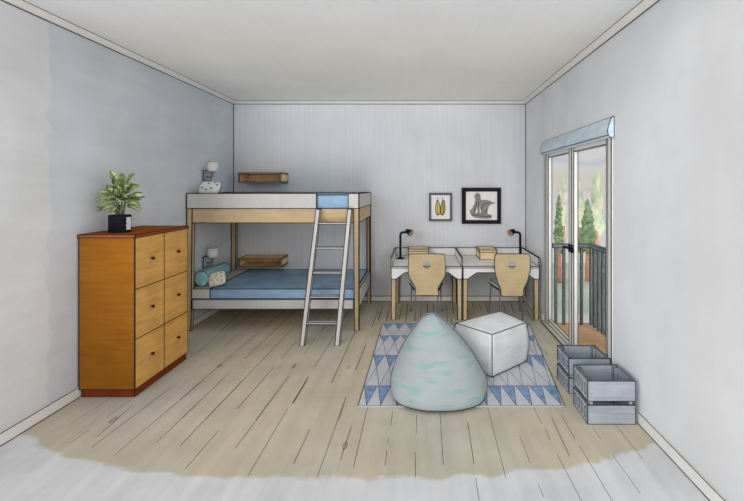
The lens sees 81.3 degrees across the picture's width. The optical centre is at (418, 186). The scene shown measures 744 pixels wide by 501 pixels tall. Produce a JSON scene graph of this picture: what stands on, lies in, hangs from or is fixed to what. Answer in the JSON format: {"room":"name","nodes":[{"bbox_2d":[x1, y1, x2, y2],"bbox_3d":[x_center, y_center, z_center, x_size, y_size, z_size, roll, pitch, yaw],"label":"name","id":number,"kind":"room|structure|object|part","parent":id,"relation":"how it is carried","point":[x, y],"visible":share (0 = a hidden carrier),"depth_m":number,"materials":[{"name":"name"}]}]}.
{"room":"bedroom","nodes":[
{"label":"bedroom","id":0,"kind":"room"},
{"bbox_2d":[0,0,232,432],"bbox_3d":[-2.590,0.200,3.797,0.060,2.880,4.394,0,0,0],"label":"wall","id":1,"kind":"structure","parent":0,"point":[75,110],"depth_m":3.10,"materials":[{"name":"white paint"}]},
{"bbox_2d":[0,310,219,446],"bbox_3d":[-2.552,1.540,3.767,0.015,0.082,4.334,0,0,0],"label":"baseboard","id":2,"kind":"structure","parent":1,"relation":"attached to","point":[10,433],"depth_m":2.92,"materials":[{"name":"white wood"}]},
{"bbox_2d":[1,0,235,103],"bbox_3d":[-2.530,-1.161,3.767,0.065,0.041,4.334,0,0,0],"label":"trim","id":3,"kind":"structure","parent":1,"relation":"attached to","point":[23,5],"depth_m":3.44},
{"bbox_2d":[202,161,218,180],"bbox_3d":[-2.479,-0.188,5.165,0.166,0.232,0.198,0,0,0],"label":"wall sconce","id":4,"kind":"object","parent":1,"relation":"attached to","point":[212,166],"visible":1,"depth_m":5.09,"materials":[{"name":"white fabric"}]},
{"bbox_3d":[-2.550,-0.135,5.165,0.026,0.127,0.197,0,0,0],"label":"wall plate","id":5,"kind":"part","parent":4,"relation":"part of","materials":[{"name":"grey metal"}]},
{"bbox_3d":[-2.460,-0.240,5.130,0.128,0.127,0.128,0,0,0],"label":"lamp shade","id":6,"kind":"part","parent":4,"relation":"part of","materials":[{"name":"white fabric"}]},
{"bbox_2d":[202,247,218,267],"bbox_3d":[-2.479,0.837,5.165,0.166,0.232,0.198,0,0,0],"label":"wall sconce","id":7,"kind":"object","parent":1,"relation":"attached to","point":[212,252],"visible":1,"depth_m":5.09,"materials":[{"name":"white fabric"}]},
{"bbox_3d":[-2.550,0.890,5.165,0.026,0.127,0.197,0,0,0],"label":"wall plate","id":8,"kind":"part","parent":7,"relation":"part of","materials":[{"name":"grey metal"}]},
{"bbox_3d":[-2.460,0.784,5.130,0.128,0.127,0.128,0,0,0],"label":"lamp shade","id":9,"kind":"part","parent":7,"relation":"part of","materials":[{"name":"white fabric"}]},
{"bbox_2d":[233,104,233,191],"bbox_3d":[-2.557,0.217,5.931,0.008,2.725,0.008,0,0,45],"label":"trim","id":10,"kind":"structure","parent":1,"relation":"attached to","point":[233,104],"depth_m":5.92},
{"bbox_2d":[24,0,641,100],"bbox_3d":[-0.542,-1.210,3.797,4.155,0.060,4.394,0,0,0],"label":"ceiling","id":11,"kind":"structure","parent":0,"point":[240,50],"depth_m":3.46,"materials":[{"name":"white paint"}]},
{"bbox_2d":[0,302,708,500],"bbox_3d":[-0.537,1.609,3.792,4.145,0.063,4.384,0,0,0],"label":"floor","id":12,"kind":"structure","parent":0,"point":[250,413],"depth_m":2.71,"materials":[{"name":"beige wood"}]},
{"bbox_2d":[77,226,188,396],"bbox_3d":[-2.328,0.967,3.587,0.452,1.224,0.751,0,0,0],"label":"dresser","id":13,"kind":"object","parent":12,"relation":"on","point":[133,286],"visible":0.98,"depth_m":3.22,"materials":[{"name":"orange wood"}]},
{"bbox_2d":[95,170,144,232],"bbox_3d":[-2.358,0.113,3.396,0.339,0.487,0.292,0,0,-24],"label":"potted plant","id":14,"kind":"object","parent":13,"relation":"on","point":[120,222],"visible":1,"depth_m":3.36,"materials":[{"name":"green plant"}]},
{"bbox_3d":[-2.365,0.288,3.400,0.128,0.138,0.104,0,0,0],"label":"pot","id":15,"kind":"part","parent":14,"relation":"part of","materials":[{"name":"black ceramic"}]},
{"bbox_3d":[-2.129,0.575,3.404,0.008,0.390,0.369,0,0,0],"label":"drawer","id":16,"kind":"part","parent":13,"relation":"part of","materials":[{"name":"brown wood"}]},
{"bbox_3d":[-2.129,0.957,3.404,0.008,0.378,0.369,0,0,0],"label":"drawer","id":17,"kind":"part","parent":13,"relation":"part of","materials":[{"name":"brown wood"}]},
{"bbox_3d":[-2.129,1.331,3.404,0.008,0.376,0.369,0,0,0],"label":"drawer","id":18,"kind":"part","parent":13,"relation":"part of","materials":[{"name":"brown wood"}]},
{"bbox_3d":[-2.129,0.575,3.771,0.008,0.390,0.369,0,0,0],"label":"drawer","id":19,"kind":"part","parent":13,"relation":"part of","materials":[{"name":"brown wood"}]},
{"bbox_3d":[-2.129,0.957,3.771,0.008,0.378,0.369,0,0,0],"label":"drawer","id":20,"kind":"part","parent":13,"relation":"part of","materials":[{"name":"brown wood"}]},
{"bbox_3d":[-2.129,1.331,3.771,0.008,0.376,0.369,0,0,0],"label":"drawer","id":21,"kind":"part","parent":13,"relation":"part of","materials":[{"name":"brown wood"}]},
{"bbox_2d":[186,192,370,330],"bbox_3d":[-1.604,0.824,5.308,1.896,1.512,1.192,0,0,0],"label":"bunk bed","id":22,"kind":"object","parent":12,"relation":"on","point":[234,208],"visible":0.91,"depth_m":4.72,"materials":[{"name":"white wood"}]},
{"bbox_3d":[-2.519,0.906,4.749,0.066,1.348,0.066,0,0,0],"label":"leg","id":23,"kind":"part","parent":22,"relation":"part of","materials":[{"name":"brown wood"}]},
{"bbox_3d":[-2.519,0.906,5.871,0.066,1.348,0.066,0,0,0],"label":"leg","id":24,"kind":"part","parent":22,"relation":"part of","materials":[{"name":"brown wood"}]},
{"bbox_3d":[-1.605,0.315,4.736,1.778,0.166,0.036,0,0,0],"label":"panel","id":25,"kind":"part","parent":22,"relation":"part of","materials":[{"name":"brown wood"}]},
{"bbox_3d":[-1.605,1.288,4.737,1.778,0.115,0.034,0,0,0],"label":"bed rail","id":26,"kind":"part","parent":22,"relation":"part of","materials":[{"name":"white paint"}]},
{"bbox_2d":[193,269,366,297],"bbox_3d":[-1.605,1.202,5.309,1.823,0.161,1.123,0,0,0],"label":"mattress","id":27,"kind":"object","parent":22,"relation":"on","point":[240,283],"visible":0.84,"depth_m":4.97,"materials":[{"name":"blue fabric"}]},
{"bbox_2d":[194,262,230,286],"bbox_3d":[-2.452,1.035,5.125,0.177,0.178,0.590,0,0,0],"label":"bolster","id":28,"kind":"object","parent":27,"relation":"on","point":[201,277],"visible":0.77,"depth_m":4.86,"materials":[{"name":"teal fabric"}]},
{"bbox_2d":[208,270,225,287],"bbox_3d":[-2.275,1.034,4.843,0.210,0.179,0.106,0,0,-9],"label":"cushion","id":29,"kind":"object","parent":27,"relation":"on","point":[217,278],"visible":1,"depth_m":4.82,"materials":[{"name":"fabric"}]},
{"bbox_2d":[317,193,347,207],"bbox_3d":[-1.605,0.165,5.310,1.834,0.157,1.120,0,0,0],"label":"mattress","id":30,"kind":"object","parent":22,"relation":"on","point":[324,200],"visible":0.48,"depth_m":4.75,"materials":[{"name":"blue fabric"}]},
{"bbox_2d":[198,182,221,192],"bbox_3d":[-2.385,0.012,4.898,0.256,0.150,0.131,0,0,0],"label":"pillow","id":31,"kind":"object","parent":30,"relation":"on","point":[204,187],"visible":0.8,"depth_m":4.86,"materials":[{"name":"fabric"}]},
{"bbox_3d":[-0.691,0.906,4.749,0.066,1.348,0.066,0,0,0],"label":"leg","id":32,"kind":"part","parent":22,"relation":"part of","materials":[{"name":"brown wood"}]},
{"bbox_3d":[-0.678,0.315,5.310,0.036,0.166,1.072,0,0,0],"label":"panel","id":33,"kind":"part","parent":22,"relation":"part of","materials":[{"name":"brown wood"}]},
{"bbox_3d":[-0.679,1.238,5.310,0.034,0.215,1.072,0,0,0],"label":"bed rail","id":34,"kind":"part","parent":22,"relation":"part of","materials":[{"name":"white paint"}]},
{"bbox_3d":[-0.691,0.906,5.871,0.066,1.348,0.066,0,0,0],"label":"leg","id":35,"kind":"part","parent":22,"relation":"part of","materials":[{"name":"brown wood"}]},
{"bbox_2d":[299,209,352,345],"bbox_3d":[-0.956,0.908,4.478,0.466,1.344,0.423,0,0,0],"label":"ladder","id":36,"kind":"object","parent":12,"relation":"on","point":[305,321],"visible":1,"depth_m":4.45,"materials":[{"name":"white metal"}]},
{"bbox_3d":[-1.125,0.908,4.478,0.062,1.344,0.440,0,0,12],"label":"rail","id":37,"kind":"part","parent":36,"relation":"part of","materials":[{"name":"white metal"}]},
{"bbox_3d":[-0.781,0.908,4.478,0.060,1.344,0.438,0,0,11],"label":"rail","id":38,"kind":"part","parent":36,"relation":"part of","materials":[{"name":"white metal"}]},
{"bbox_2d":[390,247,462,319],"bbox_3d":[0.089,1.206,5.498,0.853,0.749,0.844,0,0,0],"label":"desk","id":39,"kind":"object","parent":12,"relation":"on","point":[453,258],"visible":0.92,"depth_m":5.14,"materials":[{"name":"white wood"}]},
{"bbox_3d":[-0.300,1.267,5.131,0.062,0.626,0.062,0,0,0],"label":"leg","id":40,"kind":"part","parent":39,"relation":"part of","materials":[{"name":"brown wood"}]},
{"bbox_3d":[-0.300,1.267,5.867,0.062,0.626,0.062,0,0,0],"label":"leg","id":41,"kind":"part","parent":39,"relation":"part of","materials":[{"name":"brown wood"}]},
{"bbox_2d":[396,229,412,258],"bbox_3d":[-0.191,0.743,5.610,0.224,0.389,0.110,0,0,21],"label":"desk lamp","id":42,"kind":"object","parent":39,"relation":"on","point":[409,232],"visible":1,"depth_m":5.62,"materials":[{"name":"black metal"}]},
{"bbox_2d":[408,246,428,255],"bbox_3d":[-0.005,0.875,5.745,0.274,0.134,0.264,0,0,0],"label":"storage box","id":43,"kind":"object","parent":39,"relation":"on","point":[411,249],"visible":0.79,"depth_m":5.62,"materials":[{"name":"brown wood"}]},
{"bbox_3d":[-0.005,0.826,5.745,0.274,0.036,0.264,0,0,0],"label":"lid","id":44,"kind":"part","parent":43,"relation":"part of","materials":[{"name":"brown wood"}]},
{"bbox_3d":[0.479,1.267,5.867,0.062,0.626,0.062,0,0,0],"label":"leg","id":45,"kind":"part","parent":39,"relation":"part of","materials":[{"name":"brown wood"}]},
{"bbox_3d":[0.479,1.267,5.131,0.062,0.626,0.062,0,0,0],"label":"leg","id":46,"kind":"part","parent":39,"relation":"part of","materials":[{"name":"brown wood"}]},
{"bbox_2d":[408,253,444,320],"bbox_3d":[0.090,1.178,5.226,0.436,0.803,0.473,0,0,0],"label":"desk chair","id":47,"kind":"object","parent":12,"relation":"on","point":[425,282],"visible":1,"depth_m":5.01,"materials":[{"name":"brown wood"}]},
{"bbox_3d":[-0.097,1.398,5.427,0.023,0.363,0.071,0,0,-21],"label":"leg","id":48,"kind":"part","parent":47,"relation":"part of","materials":[{"name":"grey metal"}]},
{"bbox_3d":[-0.044,1.397,5.069,0.024,0.365,0.038,0,0,-27],"label":"leg","id":49,"kind":"part","parent":47,"relation":"part of","materials":[{"name":"grey metal"}]},
{"bbox_3d":[0.090,1.022,5.011,0.436,0.493,0.044,0,0,0],"label":"backrest","id":50,"kind":"part","parent":47,"relation":"part of","materials":[{"name":"brown wood"}]},
{"bbox_3d":[0.224,1.397,5.069,0.024,0.365,0.038,0,0,27],"label":"leg","id":51,"kind":"part","parent":47,"relation":"part of","materials":[{"name":"grey metal"}]},
{"bbox_3d":[0.277,1.398,5.427,0.023,0.363,0.071,0,0,21],"label":"leg","id":52,"kind":"part","parent":47,"relation":"part of","materials":[{"name":"grey metal"}]},
{"bbox_2d":[358,323,564,406],"bbox_3d":[0.414,1.575,4.018,1.711,0.008,1.866,0,0,0],"label":"rug","id":53,"kind":"object","parent":12,"relation":"on","point":[531,383],"visible":0.33,"depth_m":3.48,"materials":[{"name":"fabric"}]},
{"bbox_2d":[390,313,487,411],"bbox_3d":[0.152,1.284,3.349,0.754,0.575,0.760,0,0,0],"label":"beanbag","id":54,"kind":"object","parent":53,"relation":"on","point":[435,369],"visible":1,"depth_m":3.12,"materials":[{"name":"teal fabric"}]},
{"bbox_2d":[454,311,528,376],"bbox_3d":[0.687,1.365,3.865,0.649,0.408,0.447,0,0,-38],"label":"pouf","id":55,"kind":"object","parent":53,"relation":"on","point":[499,340],"visible":0.83,"depth_m":3.68,"materials":[{"name":"grey fabric"}]},
{"bbox_2d":[457,247,539,319],"bbox_3d":[0.972,1.206,5.498,0.915,0.749,0.844,0,0,0],"label":"desk","id":56,"kind":"object","parent":12,"relation":"on","point":[472,265],"visible":0.44,"depth_m":5.10,"materials":[{"name":"white wood"}]},
{"bbox_3d":[0.551,1.267,5.131,0.062,0.626,0.062,0,0,0],"label":"leg","id":57,"kind":"part","parent":56,"relation":"part of","materials":[{"name":"brown wood"}]},
{"bbox_2d":[476,246,496,259],"bbox_3d":[0.892,0.875,5.710,0.230,0.134,0.354,0,0,0],"label":"storage box","id":58,"kind":"object","parent":56,"relation":"on","point":[482,252],"visible":0.97,"depth_m":5.54,"materials":[{"name":"brown wood"}]},
{"bbox_3d":[0.892,0.826,5.710,0.230,0.036,0.354,0,0,0],"label":"lid","id":59,"kind":"part","parent":58,"relation":"part of","materials":[{"name":"brown wood"}]},
{"bbox_2d":[507,229,520,252],"bbox_3d":[1.272,0.743,5.610,0.224,0.389,0.110,0,0,-21],"label":"desk lamp","id":60,"kind":"object","parent":56,"relation":"on","point":[511,232],"visible":0.67,"depth_m":5.61,"materials":[{"name":"black metal"}]},
{"bbox_3d":[1.392,1.267,5.131,0.062,0.626,0.062,0,0,0],"label":"leg","id":61,"kind":"part","parent":56,"relation":"part of","materials":[{"name":"brown wood"}]},
{"bbox_2d":[488,253,530,320],"bbox_3d":[1.085,1.178,5.226,0.427,0.804,0.472,0,0,0],"label":"desk chair","id":62,"kind":"object","parent":12,"relation":"on","point":[509,282],"visible":0.97,"depth_m":5.01,"materials":[{"name":"brown wood"}]},
{"bbox_3d":[0.898,1.398,5.427,0.023,0.363,0.071,0,0,-21],"label":"leg","id":63,"kind":"part","parent":62,"relation":"part of","materials":[{"name":"grey metal"}]},
{"bbox_2d":[490,279,499,288],"bbox_3d":[1.085,1.180,5.244,0.406,0.043,0.395,0,0,0],"label":"seat cushion","id":64,"kind":"object","parent":62,"relation":"on","point":[493,282],"depth_m":5.23,"materials":[{"name":"fabric"}]},
{"bbox_3d":[1.085,1.028,5.012,0.427,0.504,0.043,0,0,0],"label":"backrest","id":65,"kind":"part","parent":62,"relation":"part of","materials":[{"name":"brown wood"}]},
{"bbox_3d":[1.272,1.398,5.427,0.023,0.363,0.071,0,0,21],"label":"leg","id":66,"kind":"part","parent":62,"relation":"part of","materials":[{"name":"grey metal"}]},
{"bbox_3d":[1.219,1.397,5.069,0.024,0.365,0.038,0,0,27],"label":"leg","id":67,"kind":"part","parent":62,"relation":"part of","materials":[{"name":"grey metal"}]},
{"bbox_2d":[557,345,609,393],"bbox_3d":[1.302,1.445,3.425,0.319,0.270,0.284,0,0,0],"label":"wooden crate","id":68,"kind":"object","parent":12,"relation":"on","point":[567,355],"visible":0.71,"depth_m":3.43,"materials":[{"name":"grey wood"}]},
{"bbox_3d":[1.434,1.443,3.539,0.032,0.250,0.032,0,0,0],"label":"corner post","id":69,"kind":"part","parent":68,"relation":"part of","materials":[{"name":"grey wood"}]},
{"bbox_2d":[573,364,635,424],"bbox_3d":[1.281,1.435,2.995,0.320,0.289,0.273,0,0,0],"label":"wooden crate","id":70,"kind":"object","parent":12,"relation":"on","point":[603,394],"visible":1,"depth_m":2.86,"materials":[{"name":"grey wood"}]},
{"bbox_3d":[1.414,1.433,3.104,0.031,0.269,0.031,0,0,0],"label":"corner post","id":71,"kind":"part","parent":70,"relation":"part of","materials":[{"name":"grey wood"}]},
{"bbox_2d":[234,104,524,295],"bbox_3d":[-0.542,0.200,5.964,4.035,2.880,0.060,0,0,0],"label":"wall","id":72,"kind":"structure","parent":0,"point":[400,154],"depth_m":5.93,"materials":[{"name":"white paint"}]},
{"bbox_2d":[238,255,287,267],"bbox_3d":[-2.089,0.996,5.787,0.566,0.123,0.301,0,0,0],"label":"wall shelf","id":73,"kind":"object","parent":72,"relation":"attached to","point":[247,261],"visible":1,"depth_m":5.75,"materials":[{"name":"brown wood"}]},
{"bbox_2d":[238,172,287,182],"bbox_3d":[-2.089,-0.122,5.787,0.566,0.139,0.301,0,0,0],"label":"wall shelf","id":74,"kind":"object","parent":72,"relation":"attached to","point":[243,177],"visible":1,"depth_m":5.83,"materials":[{"name":"brown wood"}]},
{"bbox_2d":[234,101,524,103],"bbox_3d":[-0.542,-1.161,5.904,4.035,0.044,0.068,0,0,0],"label":"trim","id":75,"kind":"structure","parent":72,"relation":"attached to","point":[236,102],"depth_m":5.91,"materials":[{"name":"white wood"}]},
{"bbox_2d":[429,193,451,220],"bbox_3d":[0.296,0.275,5.904,0.310,0.382,0.063,0,0,0],"label":"framed picture","id":76,"kind":"object","parent":72,"relation":"attached to","point":[440,204],"visible":1,"depth_m":5.88},
{"bbox_2d":[363,296,524,301],"bbox_3d":[-0.542,1.540,5.925,4.035,0.085,0.018,0,0,0],"label":"baseboard","id":77,"kind":"structure","parent":72,"relation":"attached to","point":[373,298],"depth_m":5.92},
{"bbox_2d":[462,188,500,223],"bbox_3d":[0.855,0.257,5.904,0.533,0.494,0.063,0,0,0],"label":"framed picture","id":78,"kind":"object","parent":72,"relation":"attached to","point":[479,205],"visible":1,"depth_m":5.88},
{"bbox_2d":[466,192,496,219],"bbox_3d":[0.855,0.257,5.902,0.435,0.396,0.052,0,0,0],"label":"print","id":79,"kind":"object","parent":78,"relation":"attached to","point":[479,205],"depth_m":5.88,"materials":[{"name":"paper"}]},
{"bbox_2d":[557,323,605,353],"bbox_3d":[1.778,1.642,3.945,0.491,0.122,2.096,0,0,0],"label":"floor","id":80,"kind":"structure","parent":0,"point":[587,335],"depth_m":4.59,"materials":[{"name":"brown wood"}]},
{"bbox_2d":[552,243,605,336],"bbox_3d":[1.772,1.118,3.947,0.473,0.932,2.061,0,0,0],"label":"balcony railing","id":81,"kind":"object","parent":80,"relation":"on","point":[594,250],"visible":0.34,"depth_m":4.93,"materials":[{"name":"grey metal"}]},
{"bbox_3d":[1.772,0.675,3.947,0.473,0.046,2.061,0,0,0],"label":"handrail","id":82,"kind":"part","parent":81,"relation":"part of","materials":[{"name":"grey metal"}]},
{"bbox_2d":[526,0,743,500],"bbox_3d":[1.505,0.200,3.797,0.060,2.880,4.394,0,0,0],"label":"wall","id":83,"kind":"structure","parent":0,"point":[671,80],"depth_m":2.46,"materials":[{"name":"white paint"}]},
{"bbox_2d":[525,104,525,295],"bbox_3d":[1.472,0.217,5.931,0.008,2.725,0.008,0,0,45],"label":"trim","id":84,"kind":"structure","parent":83,"relation":"attached to","point":[525,104],"depth_m":5.93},
{"bbox_2d":[540,137,612,363],"bbox_3d":[1.480,0.568,4.146,0.116,2.023,1.773,0,0,0],"label":"door","id":85,"kind":"structure","parent":83,"relation":"in","point":[551,326],"depth_m":4.10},
{"bbox_3d":[1.457,0.595,4.248,0.048,0.080,0.125,0,0,0],"label":"handle","id":86,"kind":"part","parent":85,"relation":"part of","materials":[{"name":"black paint"}]},
{"bbox_2d":[540,116,614,154],"bbox_3d":[1.448,-0.455,4.138,0.057,0.167,1.792,0,0,0],"label":"rolled blind","id":87,"kind":"object","parent":83,"relation":"attached to","point":[603,129],"visible":0.99,"depth_m":3.78,"materials":[{"name":"fabric"}]},
{"bbox_2d":[523,0,659,103],"bbox_3d":[1.445,-1.161,3.767,0.065,0.041,4.334,0,0,0],"label":"trim","id":88,"kind":"structure","parent":83,"relation":"attached to","point":[643,6],"depth_m":3.44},
{"bbox_2d":[525,296,726,500],"bbox_3d":[1.468,1.540,3.767,0.015,0.082,4.334,0,0,0],"label":"baseboard","id":89,"kind":"structure","parent":83,"relation":"attached to","point":[684,465],"depth_m":2.43,"materials":[{"name":"white wood"}]},
{"label":"outside","id":90,"kind":"structure","parent":0,"visible":0},
{"bbox_2d":[552,263,600,328],"bbox_3d":[6.950,2.605,10.100,10.100,0.050,9.000,0,0,0],"label":"lawn","id":91,"kind":"structure","parent":90,"point":[585,283],"depth_m":10.13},
{"bbox_2d":[553,195,563,282],"bbox_3d":[3.781,1.392,11.595,0.315,2.377,0.390,0,0,0],"label":"fir tree","id":92,"kind":"object","parent":91,"relation":"on","point":[558,234],"visible":0.91,"depth_m":11.54,"materials":[{"name":"green plant"}]},
{"bbox_2d":[578,199,596,281],"bbox_3d":[4.623,1.448,11.808,0.465,2.265,0.524,0,0,-41],"label":"fir tree","id":93,"kind":"object","parent":91,"relation":"on","point":[587,234],"visible":0.89,"depth_m":11.71,"materials":[{"name":"green plant"}]},
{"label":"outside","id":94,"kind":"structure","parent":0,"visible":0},
{"bbox_2d":[560,178,566,250],"bbox_3d":[5.842,1.113,17.527,0.352,2.934,0.562,0,0,19],"label":"leafy tree","id":95,"kind":"object","parent":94,"point":[563,194],"visible":0.67,"depth_m":17.48,"materials":[{"name":"green plant"}]},
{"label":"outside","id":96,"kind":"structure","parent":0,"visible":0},
{"bbox_2d":[578,182,584,236],"bbox_3d":[6.996,1.178,18.442,0.473,2.804,0.696,0,0,25],"label":"leafy tree","id":97,"kind":"object","parent":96,"point":[581,203],"visible":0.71,"depth_m":18.27,"materials":[{"name":"green plant"}]},
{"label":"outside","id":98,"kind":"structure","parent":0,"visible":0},
{"bbox_2d":[591,170,605,244],"bbox_3d":[7.471,0.923,18.003,0.563,3.314,0.682,0,0,35],"label":"leafy tree","id":99,"kind":"object","parent":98,"point":[596,197],"visible":0.92,"depth_m":17.86,"materials":[{"name":"green plant"}]}
]}

